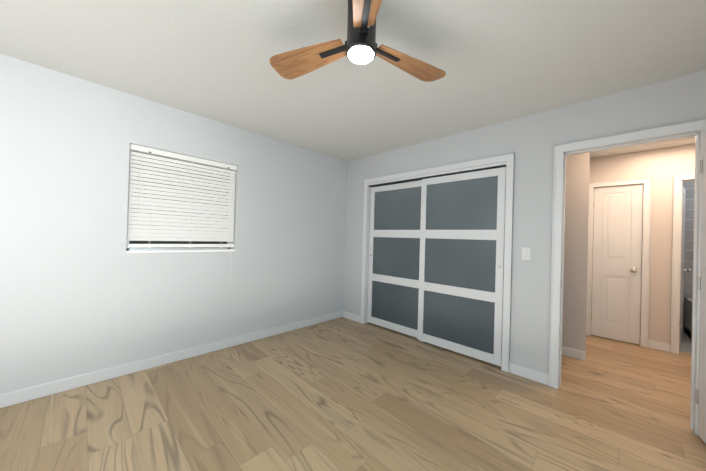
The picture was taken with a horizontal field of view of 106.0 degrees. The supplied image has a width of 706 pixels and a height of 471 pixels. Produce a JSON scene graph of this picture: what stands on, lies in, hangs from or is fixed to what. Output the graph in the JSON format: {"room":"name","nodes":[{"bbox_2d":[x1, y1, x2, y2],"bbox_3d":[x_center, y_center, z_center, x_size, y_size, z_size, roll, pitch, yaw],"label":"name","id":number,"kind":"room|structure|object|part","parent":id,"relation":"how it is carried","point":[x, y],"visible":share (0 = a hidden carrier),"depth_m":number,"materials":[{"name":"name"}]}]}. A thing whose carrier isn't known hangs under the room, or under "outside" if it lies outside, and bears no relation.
{"room":"empty bedroom","nodes":[
{"label":"empty bedroom","id":0,"kind":"room"},
{"bbox_2d":[0,53,346,393],"bbox_3d":[-1.595,0.005,2.830,0.200,2.440,4.240,1,-1,44],"label":"wall","id":1,"kind":"structure","parent":0,"point":[82,291],"depth_m":2.28,"materials":[{"name":"paint"}]},
{"bbox_2d":[0,311,342,407],"bbox_3d":[-1.553,1.178,2.747,0.013,0.095,4.000,1,-1,44],"label":"baseboard","id":2,"kind":"structure","parent":1,"relation":"attached to","point":[32,393],"depth_m":2.38,"materials":[{"name":"white wood"}]},
{"bbox_2d":[126,150,232,250],"bbox_3d":[-1.743,-0.320,2.762,0.043,0.960,0.940,1,-1,44],"label":"window unit","id":3,"kind":"structure","parent":1,"relation":"in","point":[178,242],"depth_m":2.69,"materials":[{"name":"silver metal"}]},
{"bbox_2d":[127,144,236,278],"bbox_3d":[-1.652,-0.139,2.667,0.086,1.311,0.924,1,-1,44],"label":"window blind","id":4,"kind":"object","parent":3,"relation":"attached to","point":[143,228],"visible":1,"depth_m":2.62,"materials":[{"name":"white plastic"}]},
{"bbox_2d":[126,249,235,252],"bbox_3d":[-1.692,0.155,2.695,0.154,0.012,0.940,1,-1,44],"label":"window sill","id":5,"kind":"structure","parent":1,"relation":"attached to","point":[137,251],"depth_m":2.58,"materials":[{"name":"white wood"}]},
{"bbox_2d":[0,317,705,470],"bbox_3d":[1.229,1.353,2.386,5.100,0.100,7.620,1,-1,44],"label":"floor","id":6,"kind":"structure","parent":0,"point":[342,394],"depth_m":1.88,"materials":[{"name":"brown wood"}]},
{"bbox_2d":[0,0,705,161],"bbox_3d":[1.302,-1.186,2.405,5.100,0.100,7.620,1,-1,44],"label":"ceiling","id":7,"kind":"structure","parent":0,"point":[498,61],"depth_m":1.75,"materials":[{"name":"paint"}]},
{"bbox_2d":[270,0,445,81],"bbox_3d":[0.061,-1.035,1.419,1.014,0.287,0.972,1,-1,44],"label":"ceiling fan","id":8,"kind":"object","parent":7,"relation":"hanging from","point":[360,46],"visible":1,"depth_m":1.41,"materials":[{"name":"brown wood"}]},
{"bbox_3d":[-0.252,-0.983,1.487,0.471,0.039,0.173,1,0,27],"label":"blade","id":9,"kind":"part","parent":8,"relation":"part of","materials":[{"name":"brown wood"}]},
{"bbox_3d":[0.068,-0.977,1.006,0.173,0.039,0.471,2,0,-5],"label":"blade","id":10,"kind":"part","parent":8,"relation":"part of","materials":[{"name":"brown wood"}]},
{"bbox_3d":[0.323,-0.966,1.508,0.471,0.039,0.173,2,0,-32],"label":"blade","id":11,"kind":"part","parent":8,"relation":"part of","materials":[{"name":"brown wood"}]},
{"bbox_2d":[343,71,705,373],"bbox_3d":[1.317,0.088,2.863,4.320,2.440,0.120,1,-1,44],"label":"wall","id":12,"kind":"structure","parent":0,"point":[530,142],"depth_m":2.45,"materials":[{"name":"paint"}]},
{"bbox_2d":[343,311,359,322],"bbox_3d":[-0.023,1.232,4.039,0.395,0.095,0.013,1,-1,44],"label":"baseboard","id":13,"kind":"structure","parent":12,"relation":"attached to","point":[351,316],"depth_m":4.03,"materials":[{"name":"white wood"}]},
{"bbox_2d":[367,180,421,337],"bbox_3d":[0.577,0.296,3.584,0.930,1.988,0.032,1,-1,44],"label":"closet door","id":14,"kind":"structure","parent":12,"relation":"in","point":[394,256],"depth_m":3.58,"materials":[{"name":"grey glass"}]},
{"bbox_2d":[360,153,513,372],"bbox_3d":[0.882,0.272,3.281,1.830,2.055,0.120,1,-1,44],"label":"door frame","id":15,"kind":"structure","parent":12,"relation":"attached to","point":[367,252],"depth_m":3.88,"materials":[{"name":"white wood"}]},
{"bbox_2d":[369,162,505,186],"bbox_3d":[0.904,-0.719,3.281,1.796,0.042,0.099,1,-1,44],"label":"track rail","id":16,"kind":"object","parent":12,"relation":"attached to","point":[446,173],"visible":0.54,"depth_m":3.11,"materials":[{"name":"white metal"}]},
{"bbox_2d":[417,167,505,366],"bbox_3d":[1.159,0.309,2.956,0.930,1.988,0.032,1,-1,44],"label":"closet door","id":17,"kind":"structure","parent":12,"relation":"in","point":[461,265],"depth_m":2.90,"materials":[{"name":"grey glass"}]},
{"bbox_2d":[521,247,530,259],"bbox_3d":[1.611,0.168,2.479,0.072,0.116,0.014,1,-1,44],"label":"light switch","id":18,"kind":"object","parent":12,"relation":"attached to","point":[526,253],"visible":1,"depth_m":2.48,"materials":[{"name":"plastic"}]},
{"bbox_2d":[509,363,548,385],"bbox_3d":[1.609,1.267,2.443,0.310,0.095,0.013,1,-1,44],"label":"baseboard","id":19,"kind":"structure","parent":12,"relation":"attached to","point":[531,374],"depth_m":2.43,"materials":[{"name":"white wood"}]},
{"bbox_2d":[549,119,705,435],"bbox_3d":[2.103,0.273,2.091,0.860,2.105,0.172,1,-1,44],"label":"door frame","id":20,"kind":"structure","parent":12,"relation":"attached to","point":[686,127],"depth_m":2.10,"materials":[{"name":"white wood"}]},
{"bbox_2d":[695,129,705,443],"bbox_3d":[2.128,0.301,1.453,0.165,2.020,0.735,1,0,32],"label":"bedroom door","id":21,"kind":"structure","parent":12,"relation":"in","point":[700,401],"depth_m":1.74,"materials":[{"name":"white wood"}]},
{"bbox_2d":[562,153,589,352],"bbox_3d":[2.817,0.135,3.430,0.375,2.440,1.210,1,-1,44],"label":"wall block","id":22,"kind":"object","parent":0,"point":[575,253],"visible":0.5,"depth_m":2.93,"materials":[{"name":"paint"}]},
{"bbox_2d":[562,346,584,360],"bbox_3d":[2.357,1.292,2.984,0.375,0.095,0.013,1,-1,44],"label":"baseboard","id":23,"kind":"structure","parent":22,"relation":"attached to","point":[573,353],"depth_m":2.92,"materials":[{"name":"white wood"}]},
{"bbox_2d":[589,144,694,343],"bbox_3d":[3.905,0.164,3.128,1.748,2.440,0.120,1,-1,44],"label":"wall","id":24,"kind":"structure","parent":0,"point":[661,167],"depth_m":3.23,"materials":[{"name":"paint"}]},
{"bbox_2d":[586,177,651,347],"bbox_3d":[3.487,0.353,3.530,0.490,2.045,0.120,1,-1,44],"label":"door jamb","id":25,"kind":"structure","parent":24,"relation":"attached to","point":[642,234],"depth_m":3.40,"materials":[{"name":"white wood"}]},
{"bbox_2d":[591,184,642,344],"bbox_3d":[3.440,0.356,3.487,0.464,2.015,0.100,1,-1,44],"label":"door","id":26,"kind":"structure","parent":25,"relation":"attached to","point":[617,263],"depth_m":3.48,"materials":[{"name":"white wood"}]},
{"bbox_2d":[648,340,669,351],"bbox_3d":[3.687,1.332,3.208,0.175,0.095,0.013,1,-1,44],"label":"baseboard","id":27,"kind":"structure","parent":24,"relation":"attached to","point":[661,346],"depth_m":3.20,"materials":[{"name":"white wood"}]},
{"bbox_2d":[670,173,694,353],"bbox_3d":[4.112,0.341,2.902,0.830,2.095,0.144,1,-1,44],"label":"door frame","id":28,"kind":"structure","parent":24,"relation":"attached to","point":[676,262],"depth_m":3.12,"materials":[{"name":"white wood"}]},
{"bbox_2d":[680,187,691,342],"bbox_3d":[4.195,0.377,3.418,0.706,2.015,0.165,2,-1,-36],"label":"bathroom door","id":29,"kind":"structure","parent":24,"relation":"in","point":[683,270],"depth_m":3.49,"materials":[{"name":"white wood"}]},
{"bbox_2d":[679,332,691,353],"bbox_3d":[4.592,1.403,3.323,1.000,0.006,1.180,1,-1,44],"label":"floor","id":30,"kind":"structure","parent":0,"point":[686,344],"depth_m":3.38,"materials":[{"name":"grey tile"}]},
{"bbox_2d":[684,297,691,340],"bbox_3d":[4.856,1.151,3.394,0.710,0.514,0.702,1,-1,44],"label":"bathtub","id":31,"kind":"object","parent":30,"relation":"on","point":[688,318],"visible":0.38,"depth_m":3.69,"materials":[{"name":"white ceramic"}]},
{"bbox_2d":[683,181,694,331],"bbox_3d":[5.074,0.203,3.789,1.200,2.440,0.100,1,-1,44],"label":"wall","id":32,"kind":"structure","parent":0,"point":[689,187],"depth_m":3.89,"materials":[{"name":"tile"}]}
]}

